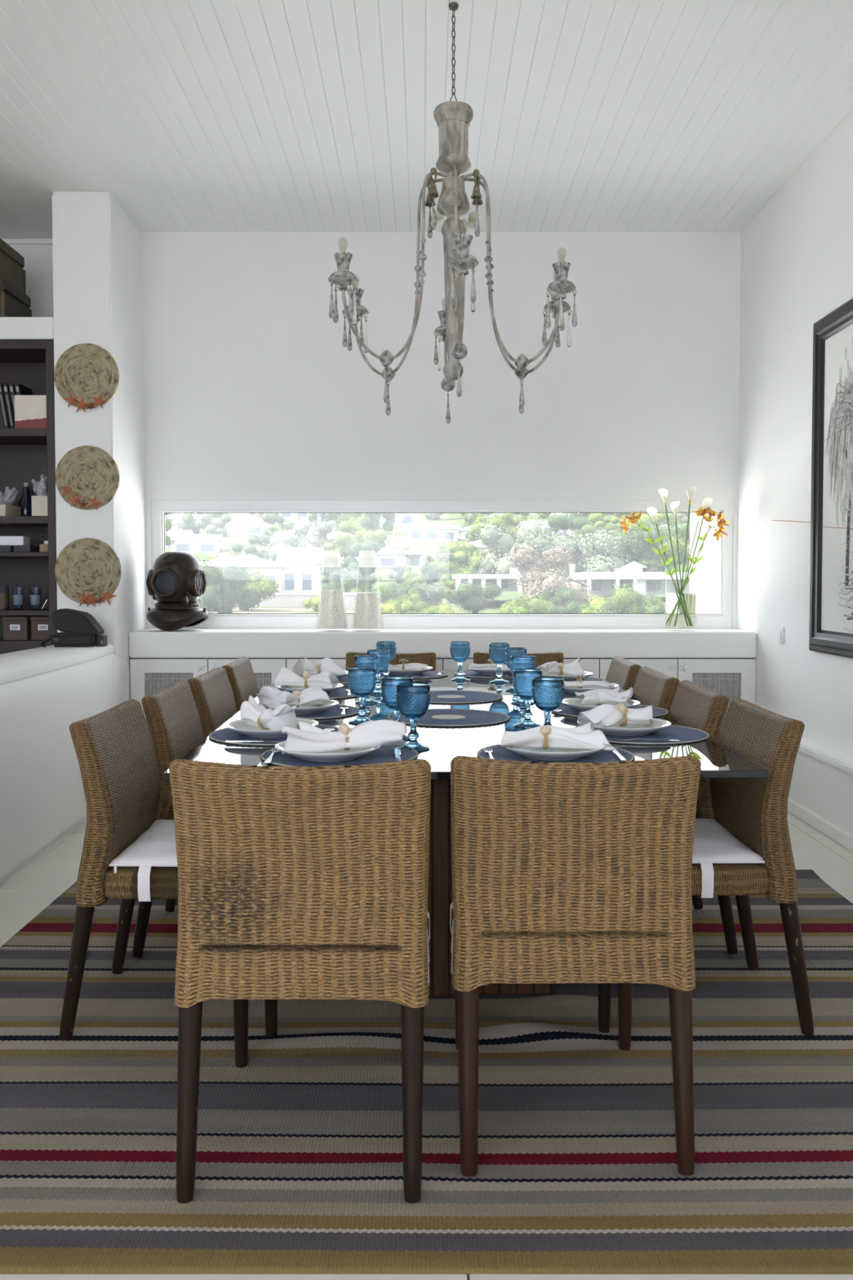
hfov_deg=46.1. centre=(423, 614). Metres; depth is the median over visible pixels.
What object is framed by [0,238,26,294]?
trunk
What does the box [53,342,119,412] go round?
disc
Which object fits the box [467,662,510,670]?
napkin
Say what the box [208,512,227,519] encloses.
tree
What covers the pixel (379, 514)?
tree
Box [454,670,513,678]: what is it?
placemat
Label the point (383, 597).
bush
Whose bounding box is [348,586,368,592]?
bush
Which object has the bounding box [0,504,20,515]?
wooden block
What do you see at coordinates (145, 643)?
countertop
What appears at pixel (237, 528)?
buildings
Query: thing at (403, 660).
napkin ring
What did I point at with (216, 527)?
tree
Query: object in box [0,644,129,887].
wall
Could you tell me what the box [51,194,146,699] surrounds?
pillar
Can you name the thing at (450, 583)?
bush
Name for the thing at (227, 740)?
knife
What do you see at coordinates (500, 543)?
tree
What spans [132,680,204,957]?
dining chair
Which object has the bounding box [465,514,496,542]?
tree
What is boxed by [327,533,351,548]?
house
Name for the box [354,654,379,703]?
goblet
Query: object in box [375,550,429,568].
house
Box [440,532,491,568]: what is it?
tree
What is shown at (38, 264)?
wall
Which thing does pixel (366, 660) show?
bowl
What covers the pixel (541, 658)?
dining chair
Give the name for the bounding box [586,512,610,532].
tree
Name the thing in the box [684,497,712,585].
calla lily
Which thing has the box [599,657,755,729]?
base cabinet
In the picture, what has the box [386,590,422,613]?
bush
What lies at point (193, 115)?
ceiling
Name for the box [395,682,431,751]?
goblet
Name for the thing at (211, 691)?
dining chair
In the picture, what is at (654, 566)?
bush
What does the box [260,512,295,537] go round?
tree
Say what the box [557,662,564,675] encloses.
napkin ring
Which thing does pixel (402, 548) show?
bush
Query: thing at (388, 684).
bowl
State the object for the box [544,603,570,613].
bush
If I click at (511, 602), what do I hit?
bush
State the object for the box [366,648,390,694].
goblet
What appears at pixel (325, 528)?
tree
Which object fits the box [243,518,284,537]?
house
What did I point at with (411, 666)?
napkin
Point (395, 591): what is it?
bush
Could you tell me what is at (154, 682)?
grille
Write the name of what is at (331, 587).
bush
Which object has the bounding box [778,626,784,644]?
light switch
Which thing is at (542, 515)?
tree
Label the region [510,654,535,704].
goblet
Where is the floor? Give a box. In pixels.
[0,811,852,1279]
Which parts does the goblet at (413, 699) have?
stem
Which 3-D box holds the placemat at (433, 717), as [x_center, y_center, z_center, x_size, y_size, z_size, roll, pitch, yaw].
[0.089,0.367,3.584,0.439,0.006,0.440,-2,3,-44]
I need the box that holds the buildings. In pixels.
[164,512,689,613]
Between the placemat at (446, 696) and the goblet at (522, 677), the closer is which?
the goblet at (522, 677)
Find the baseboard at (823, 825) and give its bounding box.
[787,797,852,852]
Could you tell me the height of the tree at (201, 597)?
2.391 m
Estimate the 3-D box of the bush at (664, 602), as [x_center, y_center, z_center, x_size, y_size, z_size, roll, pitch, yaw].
[11.735,-0.323,51.036,1.951,1.256,1.815,-1,2,-32]
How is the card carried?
on the bookcase
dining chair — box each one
[59,699,277,1040]
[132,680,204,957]
[168,759,431,1203]
[186,666,237,738]
[221,656,258,711]
[346,651,435,670]
[450,755,701,1177]
[473,651,564,668]
[598,697,813,1035]
[604,655,641,690]
[630,666,679,718]
[668,679,737,954]
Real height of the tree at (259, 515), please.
3.727 m
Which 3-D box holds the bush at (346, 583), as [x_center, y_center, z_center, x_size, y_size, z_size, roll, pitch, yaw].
[-4.901,-1.326,59.664,1.682,1.878,2.332,-1,2,-22]
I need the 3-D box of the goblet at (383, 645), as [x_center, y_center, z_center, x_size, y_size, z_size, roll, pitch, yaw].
[-0.185,0.229,4.941,0.101,0.190,0.101,0,2,1]
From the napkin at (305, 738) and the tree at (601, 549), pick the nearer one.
the napkin at (305, 738)
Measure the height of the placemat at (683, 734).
0.006 m
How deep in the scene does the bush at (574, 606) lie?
41.21 m
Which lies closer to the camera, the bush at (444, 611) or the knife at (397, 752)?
the knife at (397, 752)
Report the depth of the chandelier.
3.92 m
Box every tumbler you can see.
[12,595,23,608]
[28,587,40,608]
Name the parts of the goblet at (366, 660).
stem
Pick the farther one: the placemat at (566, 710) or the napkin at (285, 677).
the napkin at (285, 677)
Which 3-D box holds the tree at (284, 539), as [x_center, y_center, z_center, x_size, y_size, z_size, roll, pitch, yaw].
[-9.539,-4.359,75.785,6.653,4.687,7.240,-2,3,-40]
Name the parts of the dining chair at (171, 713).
leg, leg, backrest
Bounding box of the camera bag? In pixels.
[38,608,104,647]
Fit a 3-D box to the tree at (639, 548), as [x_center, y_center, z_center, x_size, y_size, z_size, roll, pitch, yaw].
[16.270,-4.932,78.019,6.269,4.455,5.586,1,2,21]
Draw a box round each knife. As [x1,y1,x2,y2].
[225,739,281,742]
[296,716,324,717]
[394,747,400,761]
[612,747,626,761]
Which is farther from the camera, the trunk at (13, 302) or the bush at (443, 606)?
the bush at (443, 606)
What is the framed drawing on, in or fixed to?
attached to the wall at (797, 251)
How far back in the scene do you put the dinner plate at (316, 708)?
3.63 m
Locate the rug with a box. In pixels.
[0,869,852,1274]
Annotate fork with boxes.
[263,747,279,763]
[484,747,493,759]
[612,737,679,741]
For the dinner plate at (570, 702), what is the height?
0.034 m
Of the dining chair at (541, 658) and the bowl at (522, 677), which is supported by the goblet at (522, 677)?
the bowl at (522, 677)
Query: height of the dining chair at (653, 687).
0.863 m
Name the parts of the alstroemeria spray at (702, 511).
stem, stem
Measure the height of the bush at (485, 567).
1.872 m
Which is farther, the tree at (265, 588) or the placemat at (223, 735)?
the tree at (265, 588)
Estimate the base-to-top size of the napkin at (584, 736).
0.063 m
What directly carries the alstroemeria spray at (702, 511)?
in the glass vase
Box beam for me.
[0,316,53,340]
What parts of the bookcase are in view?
panel, shelf, shelf, shelf, shelf, shelf, panel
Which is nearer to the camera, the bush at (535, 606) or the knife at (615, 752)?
the knife at (615, 752)
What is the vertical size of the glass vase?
0.432 m
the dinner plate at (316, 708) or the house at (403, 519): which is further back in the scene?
the house at (403, 519)
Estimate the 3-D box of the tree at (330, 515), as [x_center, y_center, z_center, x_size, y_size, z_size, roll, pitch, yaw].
[-10.208,-13.440,133.446,6.768,5.836,5.472,-1,2,-29]
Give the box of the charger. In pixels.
[96,635,106,646]
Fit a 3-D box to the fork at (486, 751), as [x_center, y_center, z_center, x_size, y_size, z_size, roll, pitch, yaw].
[0.184,0.389,2.769,0.023,0.008,0.200,0,2,-1]
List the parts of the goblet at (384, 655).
stem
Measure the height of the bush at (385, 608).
1.159 m
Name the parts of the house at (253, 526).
pane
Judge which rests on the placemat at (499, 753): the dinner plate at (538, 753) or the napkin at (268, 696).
the dinner plate at (538, 753)
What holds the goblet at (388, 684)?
on the dining table
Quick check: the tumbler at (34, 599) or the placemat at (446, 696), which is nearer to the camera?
the placemat at (446, 696)
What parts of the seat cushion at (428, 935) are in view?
tie cord, tie cord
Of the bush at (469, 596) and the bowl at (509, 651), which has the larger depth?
the bush at (469, 596)
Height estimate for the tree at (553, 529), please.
2.932 m
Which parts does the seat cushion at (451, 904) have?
tie cord, tie cord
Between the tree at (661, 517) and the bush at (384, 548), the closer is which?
the bush at (384, 548)
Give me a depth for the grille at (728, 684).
6.23 m
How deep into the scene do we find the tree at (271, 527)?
111.42 m
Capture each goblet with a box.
[347,666,377,724]
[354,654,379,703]
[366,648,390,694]
[376,640,396,680]
[381,675,413,740]
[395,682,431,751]
[449,640,470,680]
[488,642,509,683]
[504,647,527,691]
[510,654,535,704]
[512,668,542,728]
[531,676,564,725]
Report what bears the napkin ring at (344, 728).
attached to the napkin at (305, 738)
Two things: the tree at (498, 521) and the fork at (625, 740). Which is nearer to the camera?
the fork at (625, 740)
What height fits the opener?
0.120 m
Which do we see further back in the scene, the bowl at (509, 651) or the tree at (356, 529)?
the tree at (356, 529)
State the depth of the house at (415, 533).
112.82 m
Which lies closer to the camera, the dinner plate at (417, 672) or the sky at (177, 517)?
the dinner plate at (417, 672)
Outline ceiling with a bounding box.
[0,0,852,239]
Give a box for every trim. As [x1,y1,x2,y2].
[1,239,52,244]
[53,191,142,233]
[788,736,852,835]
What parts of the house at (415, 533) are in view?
pane, pane, pane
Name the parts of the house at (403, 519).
pane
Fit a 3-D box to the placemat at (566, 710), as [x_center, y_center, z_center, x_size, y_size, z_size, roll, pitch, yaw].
[0.695,0.361,3.764,0.439,0.006,0.440,-2,3,-44]
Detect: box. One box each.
[0,536,29,546]
[0,545,13,551]
[1,615,38,640]
[13,545,37,551]
[30,615,48,640]
[39,544,48,551]
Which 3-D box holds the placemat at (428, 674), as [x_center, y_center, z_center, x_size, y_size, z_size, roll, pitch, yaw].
[-0.090,0.312,5.213,0.439,0.006,0.440,-2,3,-44]
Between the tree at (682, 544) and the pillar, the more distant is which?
the tree at (682, 544)
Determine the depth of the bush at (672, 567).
67.48 m
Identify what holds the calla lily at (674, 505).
in the glass vase
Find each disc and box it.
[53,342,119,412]
[54,537,121,607]
[55,445,119,510]
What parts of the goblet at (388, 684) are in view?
stem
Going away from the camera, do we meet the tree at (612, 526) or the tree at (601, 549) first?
the tree at (601, 549)
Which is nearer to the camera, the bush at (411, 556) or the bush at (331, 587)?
the bush at (331, 587)
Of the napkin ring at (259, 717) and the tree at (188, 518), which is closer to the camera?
the napkin ring at (259, 717)
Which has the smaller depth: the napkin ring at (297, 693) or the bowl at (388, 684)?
the bowl at (388, 684)
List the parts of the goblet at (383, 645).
stem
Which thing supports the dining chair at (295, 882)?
on the rug
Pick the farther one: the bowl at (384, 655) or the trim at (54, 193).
the trim at (54, 193)
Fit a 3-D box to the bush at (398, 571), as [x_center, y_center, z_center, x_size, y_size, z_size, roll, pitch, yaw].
[-1.634,-2.984,74.428,1.601,1.576,2.084,2,3,41]
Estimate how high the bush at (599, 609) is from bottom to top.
1.493 m
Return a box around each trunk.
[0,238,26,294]
[0,278,31,316]
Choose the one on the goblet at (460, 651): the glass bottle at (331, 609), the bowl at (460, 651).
the bowl at (460, 651)
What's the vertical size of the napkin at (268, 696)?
0.084 m
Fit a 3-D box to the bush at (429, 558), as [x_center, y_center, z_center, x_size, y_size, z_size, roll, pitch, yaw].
[0.640,-4.794,88.167,1.038,0.938,0.967,-2,3,-43]
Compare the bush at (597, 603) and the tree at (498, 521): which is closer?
the bush at (597, 603)
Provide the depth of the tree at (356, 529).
94.59 m
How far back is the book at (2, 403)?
6.00 m
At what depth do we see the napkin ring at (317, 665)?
4.91 m
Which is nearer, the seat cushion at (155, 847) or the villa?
the seat cushion at (155, 847)
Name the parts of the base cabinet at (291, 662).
door frame, door frame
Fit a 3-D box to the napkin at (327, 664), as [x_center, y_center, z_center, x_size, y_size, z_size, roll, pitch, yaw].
[-0.513,0.252,4.943,0.237,0.089,0.140,-1,2,-29]
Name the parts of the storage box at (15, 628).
holder frame, lid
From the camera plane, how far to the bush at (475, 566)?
75.84 m
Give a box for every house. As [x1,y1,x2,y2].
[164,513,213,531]
[164,529,194,547]
[168,533,222,553]
[199,561,288,592]
[210,555,266,561]
[227,512,248,514]
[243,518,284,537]
[275,547,324,592]
[279,512,321,519]
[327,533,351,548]
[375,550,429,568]
[378,512,420,526]
[404,525,460,541]
[457,525,470,539]
[461,540,520,551]
[483,512,516,519]
[520,520,570,537]
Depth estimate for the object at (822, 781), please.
4.92 m
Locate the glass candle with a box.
[0,593,8,608]
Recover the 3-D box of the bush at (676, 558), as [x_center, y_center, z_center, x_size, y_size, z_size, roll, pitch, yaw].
[19.461,-4.099,78.413,1.664,1.986,1.996,1,2,19]
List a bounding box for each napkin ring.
[257,708,272,729]
[291,690,300,707]
[302,671,311,688]
[314,662,320,675]
[337,723,351,750]
[399,658,408,670]
[539,726,551,749]
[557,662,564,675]
[574,675,586,688]
[614,702,628,726]
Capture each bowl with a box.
[347,666,377,697]
[354,654,379,675]
[366,648,390,674]
[376,640,396,662]
[381,675,413,711]
[395,682,431,719]
[449,640,470,662]
[488,642,509,664]
[504,647,527,669]
[510,654,535,675]
[512,668,542,700]
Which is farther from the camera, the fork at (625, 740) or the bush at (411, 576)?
the bush at (411, 576)
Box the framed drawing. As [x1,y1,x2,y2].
[808,297,852,657]
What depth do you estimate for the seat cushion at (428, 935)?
2.28 m
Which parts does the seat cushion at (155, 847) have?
zip pull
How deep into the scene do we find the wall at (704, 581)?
7.56 m
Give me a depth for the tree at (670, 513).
122.67 m
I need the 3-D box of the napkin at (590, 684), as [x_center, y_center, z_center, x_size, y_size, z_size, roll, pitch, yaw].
[0.702,0.299,4.351,0.266,0.035,0.114,0,2,-3]
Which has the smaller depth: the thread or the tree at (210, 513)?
the thread
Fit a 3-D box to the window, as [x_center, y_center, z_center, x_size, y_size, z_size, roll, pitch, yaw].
[0.122,-0.330,6.645,3.835,0.843,0.075,0,2,0]
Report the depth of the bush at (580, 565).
66.86 m
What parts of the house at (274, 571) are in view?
pane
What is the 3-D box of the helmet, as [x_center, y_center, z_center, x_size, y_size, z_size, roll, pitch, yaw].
[-1.570,-0.152,6.378,0.395,0.502,0.355,0,2,5]
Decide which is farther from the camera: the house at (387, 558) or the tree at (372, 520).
the tree at (372, 520)
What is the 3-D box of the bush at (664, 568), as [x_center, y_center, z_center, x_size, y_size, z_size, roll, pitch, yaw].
[18.891,-4.007,78.292,2.376,1.850,1.714,-1,2,-15]
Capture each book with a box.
[0,382,9,428]
[2,382,14,428]
[8,382,15,419]
[13,382,32,395]
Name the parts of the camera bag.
open lid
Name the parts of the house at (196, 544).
pane, pane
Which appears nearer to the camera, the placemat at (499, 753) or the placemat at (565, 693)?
the placemat at (499, 753)
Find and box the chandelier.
[328,2,577,423]
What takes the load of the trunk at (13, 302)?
on the beam
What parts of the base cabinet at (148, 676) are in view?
door frame, starfish knob, starfish knob, door frame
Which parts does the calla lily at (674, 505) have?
stem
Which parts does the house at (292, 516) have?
pane, pane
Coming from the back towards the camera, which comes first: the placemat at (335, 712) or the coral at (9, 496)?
the coral at (9, 496)
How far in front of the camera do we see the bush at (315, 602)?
50.11 m
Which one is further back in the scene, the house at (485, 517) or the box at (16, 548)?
the house at (485, 517)
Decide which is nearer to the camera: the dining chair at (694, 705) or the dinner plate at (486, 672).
the dining chair at (694, 705)
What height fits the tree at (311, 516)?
6.248 m
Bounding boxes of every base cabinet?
[129,657,286,727]
[286,657,443,670]
[442,657,599,678]
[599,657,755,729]
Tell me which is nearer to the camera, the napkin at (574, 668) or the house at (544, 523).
the napkin at (574, 668)
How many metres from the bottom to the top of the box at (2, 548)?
0.040 m
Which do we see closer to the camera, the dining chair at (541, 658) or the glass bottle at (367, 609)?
the dining chair at (541, 658)
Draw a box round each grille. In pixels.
[144,672,193,727]
[253,672,271,693]
[692,672,741,729]
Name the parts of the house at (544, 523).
pane, pane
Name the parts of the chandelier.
arm rod, arm rod, arm rod, arm rod, arm rod, arm rod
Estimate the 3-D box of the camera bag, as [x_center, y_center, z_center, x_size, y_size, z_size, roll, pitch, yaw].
[-2.011,0.076,5.703,0.342,0.215,0.174,0,2,-3]
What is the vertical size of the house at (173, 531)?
2.337 m
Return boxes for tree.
[164,513,177,548]
[179,512,211,534]
[192,512,232,537]
[196,586,208,608]
[198,560,261,613]
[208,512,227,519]
[227,533,271,559]
[234,568,281,610]
[248,512,279,520]
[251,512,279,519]
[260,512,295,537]
[260,524,350,573]
[268,522,291,534]
[288,516,336,545]
[305,512,340,524]
[320,531,355,559]
[321,512,361,530]
[335,518,391,547]
[337,515,366,533]
[341,535,382,577]
[355,512,397,533]
[371,512,382,528]
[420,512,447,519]
[432,558,476,589]
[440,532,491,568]
[460,512,489,528]
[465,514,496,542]
[474,512,518,542]
[475,516,551,574]
[500,512,530,530]
[507,542,593,604]
[521,527,631,589]
[536,512,551,519]
[541,526,561,538]
[542,512,599,542]
[560,512,591,529]
[580,528,634,561]
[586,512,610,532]
[592,515,620,533]
[604,521,623,532]
[608,583,658,613]
[611,520,671,571]
[612,512,624,518]
[622,512,675,531]
[646,520,674,533]
[647,524,689,559]
[653,512,680,527]
[669,517,690,566]
[676,512,689,523]
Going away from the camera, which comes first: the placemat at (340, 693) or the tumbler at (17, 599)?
the placemat at (340, 693)
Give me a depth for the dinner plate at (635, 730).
3.13 m
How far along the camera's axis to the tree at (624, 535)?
76.05 m
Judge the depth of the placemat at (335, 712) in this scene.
3.67 m
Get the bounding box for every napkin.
[240,695,296,730]
[256,685,329,710]
[273,666,339,689]
[281,720,407,753]
[293,657,346,675]
[387,662,427,670]
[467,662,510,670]
[501,722,613,751]
[536,657,584,675]
[564,680,615,688]
[574,687,632,706]
[577,704,653,727]
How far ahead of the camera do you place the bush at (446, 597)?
61.34 m
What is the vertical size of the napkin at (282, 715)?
0.094 m
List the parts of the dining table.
glass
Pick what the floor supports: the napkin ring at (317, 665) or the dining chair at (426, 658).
the dining chair at (426, 658)
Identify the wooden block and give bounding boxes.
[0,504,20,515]
[31,495,47,515]
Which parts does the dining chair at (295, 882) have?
leg, leg, backrest, leg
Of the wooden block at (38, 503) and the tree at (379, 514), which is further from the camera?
the tree at (379, 514)
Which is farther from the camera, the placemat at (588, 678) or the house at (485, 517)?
the house at (485, 517)
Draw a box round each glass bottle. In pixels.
[17,482,31,515]
[317,550,346,628]
[352,550,382,628]
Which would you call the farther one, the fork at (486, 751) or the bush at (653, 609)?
the bush at (653, 609)
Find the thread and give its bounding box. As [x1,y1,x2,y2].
[772,520,810,522]
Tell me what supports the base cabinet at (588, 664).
on the floor
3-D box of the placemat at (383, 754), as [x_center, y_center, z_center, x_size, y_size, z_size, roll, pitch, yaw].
[-0.235,0.394,2.815,0.439,0.006,0.440,-2,3,-44]
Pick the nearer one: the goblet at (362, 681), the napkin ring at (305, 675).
the goblet at (362, 681)
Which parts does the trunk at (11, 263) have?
lid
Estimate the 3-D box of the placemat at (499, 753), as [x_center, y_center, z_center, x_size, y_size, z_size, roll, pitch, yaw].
[0.370,0.394,2.815,0.439,0.006,0.440,-2,3,-44]
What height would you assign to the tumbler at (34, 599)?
0.135 m
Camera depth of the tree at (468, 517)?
127.79 m
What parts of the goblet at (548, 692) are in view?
stem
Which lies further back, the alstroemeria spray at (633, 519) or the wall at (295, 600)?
the wall at (295, 600)
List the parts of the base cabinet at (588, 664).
door frame, door frame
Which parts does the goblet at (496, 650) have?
stem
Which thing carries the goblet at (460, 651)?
on the dining table
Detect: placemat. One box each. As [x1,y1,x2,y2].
[208,724,338,745]
[260,746,417,766]
[279,687,355,698]
[295,704,358,719]
[338,675,347,684]
[380,670,448,679]
[386,708,510,726]
[430,689,502,703]
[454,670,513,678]
[476,744,635,762]
[551,704,668,717]
[563,689,634,698]
[573,676,604,681]
[575,724,709,744]
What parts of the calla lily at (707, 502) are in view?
stem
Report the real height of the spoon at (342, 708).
0.008 m
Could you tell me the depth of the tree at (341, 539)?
86.86 m
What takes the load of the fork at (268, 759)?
on the placemat at (383, 754)
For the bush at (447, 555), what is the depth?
79.51 m
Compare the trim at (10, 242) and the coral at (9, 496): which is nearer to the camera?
the coral at (9, 496)
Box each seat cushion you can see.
[108,819,177,901]
[426,911,430,984]
[449,902,453,973]
[692,817,764,897]
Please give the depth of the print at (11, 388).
6.00 m
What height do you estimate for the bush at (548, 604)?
1.371 m
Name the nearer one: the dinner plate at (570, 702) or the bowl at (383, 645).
the dinner plate at (570, 702)
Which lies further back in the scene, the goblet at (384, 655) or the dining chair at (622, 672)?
the dining chair at (622, 672)
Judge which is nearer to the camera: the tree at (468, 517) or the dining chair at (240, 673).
the dining chair at (240, 673)
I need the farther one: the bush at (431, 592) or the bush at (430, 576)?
the bush at (430, 576)
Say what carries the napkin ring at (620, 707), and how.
attached to the napkin at (603, 715)
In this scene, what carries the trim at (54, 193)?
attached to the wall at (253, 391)
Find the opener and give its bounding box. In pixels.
[41,593,48,608]
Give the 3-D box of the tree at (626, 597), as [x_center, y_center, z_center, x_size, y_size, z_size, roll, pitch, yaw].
[8.683,-0.186,41.364,2.255,2.207,1.880,0,2,-6]
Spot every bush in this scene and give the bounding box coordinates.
[208,554,220,560]
[302,593,320,612]
[320,564,342,582]
[320,567,328,583]
[321,568,363,590]
[322,583,346,592]
[328,576,354,592]
[332,579,370,592]
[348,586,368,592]
[359,576,376,590]
[372,582,392,604]
[379,546,396,550]
[379,600,402,613]
[383,580,425,602]
[386,564,413,582]
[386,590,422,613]
[395,596,443,613]
[400,546,413,550]
[400,568,425,585]
[404,554,421,565]
[409,582,447,608]
[417,561,441,585]
[425,555,435,564]
[433,602,455,613]
[435,542,446,557]
[435,551,461,566]
[436,608,453,613]
[439,573,455,589]
[443,587,453,603]
[448,580,503,613]
[458,561,466,568]
[467,558,481,573]
[476,559,498,574]
[497,594,549,613]
[497,597,532,613]
[540,586,579,608]
[541,600,564,613]
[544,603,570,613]
[564,599,590,613]
[572,559,591,572]
[577,604,596,613]
[586,595,608,613]
[592,608,612,613]
[602,591,662,613]
[639,558,664,572]
[644,602,666,613]
[656,598,666,607]
[657,553,676,572]
[661,553,682,571]
[670,565,688,572]
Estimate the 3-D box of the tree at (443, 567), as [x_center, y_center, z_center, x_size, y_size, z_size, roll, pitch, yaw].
[2.212,-2.720,70.422,3.052,2.391,2.544,0,2,6]
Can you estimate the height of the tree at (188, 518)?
5.277 m
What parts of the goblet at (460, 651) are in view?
stem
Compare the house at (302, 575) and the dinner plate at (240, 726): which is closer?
the dinner plate at (240, 726)
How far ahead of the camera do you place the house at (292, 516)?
167.10 m
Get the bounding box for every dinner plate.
[224,717,318,737]
[264,699,338,715]
[275,683,343,693]
[275,740,381,762]
[297,670,347,679]
[388,666,432,675]
[468,667,511,675]
[499,741,606,760]
[542,671,593,681]
[562,697,640,711]
[564,684,619,693]
[577,717,671,736]
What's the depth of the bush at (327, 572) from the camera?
74.30 m
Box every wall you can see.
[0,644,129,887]
[8,244,53,317]
[142,229,741,629]
[233,592,356,608]
[689,512,719,613]
[736,108,852,757]
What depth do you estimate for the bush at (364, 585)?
61.32 m
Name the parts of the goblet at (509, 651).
stem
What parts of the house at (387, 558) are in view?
pane, pane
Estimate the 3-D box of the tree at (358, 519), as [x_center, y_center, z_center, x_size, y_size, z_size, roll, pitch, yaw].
[-8.594,-9.926,116.134,3.025,3.258,3.741,2,2,38]
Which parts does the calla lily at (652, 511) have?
stem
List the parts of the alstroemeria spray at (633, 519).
stem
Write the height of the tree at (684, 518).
3.927 m
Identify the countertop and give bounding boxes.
[128,629,756,657]
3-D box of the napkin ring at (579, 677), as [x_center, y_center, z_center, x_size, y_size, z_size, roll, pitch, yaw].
[0.675,0.292,4.349,0.051,0.061,0.052,2,3,44]
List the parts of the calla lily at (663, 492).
stem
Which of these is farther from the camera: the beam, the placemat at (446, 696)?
the beam
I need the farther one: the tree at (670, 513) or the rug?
the tree at (670, 513)
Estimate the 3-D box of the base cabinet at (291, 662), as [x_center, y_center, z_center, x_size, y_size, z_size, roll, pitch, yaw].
[-0.367,0.644,6.410,0.973,0.761,0.392,0,2,0]
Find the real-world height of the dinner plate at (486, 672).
0.034 m
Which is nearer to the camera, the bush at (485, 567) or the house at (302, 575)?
the house at (302, 575)
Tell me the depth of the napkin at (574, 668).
4.89 m
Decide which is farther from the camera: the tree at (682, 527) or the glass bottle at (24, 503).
the tree at (682, 527)
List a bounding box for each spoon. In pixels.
[324,728,334,731]
[340,706,348,714]
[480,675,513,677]
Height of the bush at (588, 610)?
1.358 m
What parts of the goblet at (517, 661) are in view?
stem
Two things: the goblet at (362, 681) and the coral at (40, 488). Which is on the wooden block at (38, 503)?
the coral at (40, 488)
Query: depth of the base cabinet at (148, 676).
6.22 m
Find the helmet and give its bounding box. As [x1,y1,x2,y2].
[146,551,208,631]
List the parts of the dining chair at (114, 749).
leg, backrest, leg, seat, leg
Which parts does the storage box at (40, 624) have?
lid, holder frame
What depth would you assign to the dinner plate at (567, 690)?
4.24 m
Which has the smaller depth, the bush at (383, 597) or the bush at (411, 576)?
the bush at (383, 597)
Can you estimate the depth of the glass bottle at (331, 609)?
6.30 m
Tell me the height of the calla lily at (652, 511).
0.757 m
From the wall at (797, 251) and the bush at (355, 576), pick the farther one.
the bush at (355, 576)
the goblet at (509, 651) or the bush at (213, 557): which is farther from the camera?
the bush at (213, 557)
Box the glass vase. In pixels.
[666,593,696,627]
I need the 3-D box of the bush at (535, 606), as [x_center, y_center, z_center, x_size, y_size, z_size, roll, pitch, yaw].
[3.524,0.092,36.197,1.612,1.680,1.934,-1,2,-21]
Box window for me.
[151,500,733,628]
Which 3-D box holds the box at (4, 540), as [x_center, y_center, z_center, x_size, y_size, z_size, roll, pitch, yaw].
[-2.465,-0.441,6.019,0.156,0.055,0.100,0,2,0]
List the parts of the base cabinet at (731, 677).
door frame, starfish knob, starfish knob, door frame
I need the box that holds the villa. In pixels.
[452,561,689,595]
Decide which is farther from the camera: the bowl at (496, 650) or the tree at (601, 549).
the tree at (601, 549)
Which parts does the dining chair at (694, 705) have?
leg, backrest, leg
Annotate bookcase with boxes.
[0,340,57,653]
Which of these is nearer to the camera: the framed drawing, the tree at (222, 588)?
the framed drawing
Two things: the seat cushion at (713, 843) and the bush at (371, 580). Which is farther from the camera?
the bush at (371, 580)
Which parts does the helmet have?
glass, glass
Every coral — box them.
[0,486,18,505]
[31,474,47,495]
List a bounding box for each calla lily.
[646,506,678,593]
[657,488,680,593]
[670,501,681,584]
[680,486,696,593]
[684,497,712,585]
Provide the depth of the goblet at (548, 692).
3.05 m
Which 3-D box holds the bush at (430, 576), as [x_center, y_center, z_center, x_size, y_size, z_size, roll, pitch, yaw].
[0.549,-2.848,72.430,2.231,1.960,1.609,2,3,44]
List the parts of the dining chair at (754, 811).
leg, seat, leg, backrest, leg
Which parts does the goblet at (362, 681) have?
stem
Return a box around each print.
[0,386,6,425]
[4,386,12,425]
[9,386,14,409]
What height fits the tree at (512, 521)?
4.099 m
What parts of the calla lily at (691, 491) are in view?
stem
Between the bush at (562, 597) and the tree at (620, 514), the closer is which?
the bush at (562, 597)
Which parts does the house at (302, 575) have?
pane, pane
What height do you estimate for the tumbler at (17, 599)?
0.135 m
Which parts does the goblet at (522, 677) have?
stem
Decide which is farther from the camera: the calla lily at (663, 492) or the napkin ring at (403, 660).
the calla lily at (663, 492)
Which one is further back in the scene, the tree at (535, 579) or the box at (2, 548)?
the tree at (535, 579)
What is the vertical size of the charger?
0.062 m
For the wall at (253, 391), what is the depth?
6.55 m
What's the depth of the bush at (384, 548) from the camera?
88.38 m
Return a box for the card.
[13,395,46,428]
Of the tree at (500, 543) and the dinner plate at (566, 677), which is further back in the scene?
the tree at (500, 543)
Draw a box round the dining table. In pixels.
[162,670,768,995]
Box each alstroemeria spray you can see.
[618,510,679,593]
[681,506,729,593]
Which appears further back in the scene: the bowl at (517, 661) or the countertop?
the countertop
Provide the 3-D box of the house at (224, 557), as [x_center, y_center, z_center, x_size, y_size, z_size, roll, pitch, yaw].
[-15.142,-3.842,81.917,5.040,1.978,3.800,0,2,-8]
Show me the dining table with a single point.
(445, 744)
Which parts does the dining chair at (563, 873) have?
leg, leg, backrest, leg, leg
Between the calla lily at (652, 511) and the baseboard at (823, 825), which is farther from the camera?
the calla lily at (652, 511)
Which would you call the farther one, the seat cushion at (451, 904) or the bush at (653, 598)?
the bush at (653, 598)
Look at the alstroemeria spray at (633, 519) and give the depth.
6.30 m
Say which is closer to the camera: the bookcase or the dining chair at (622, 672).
the dining chair at (622, 672)

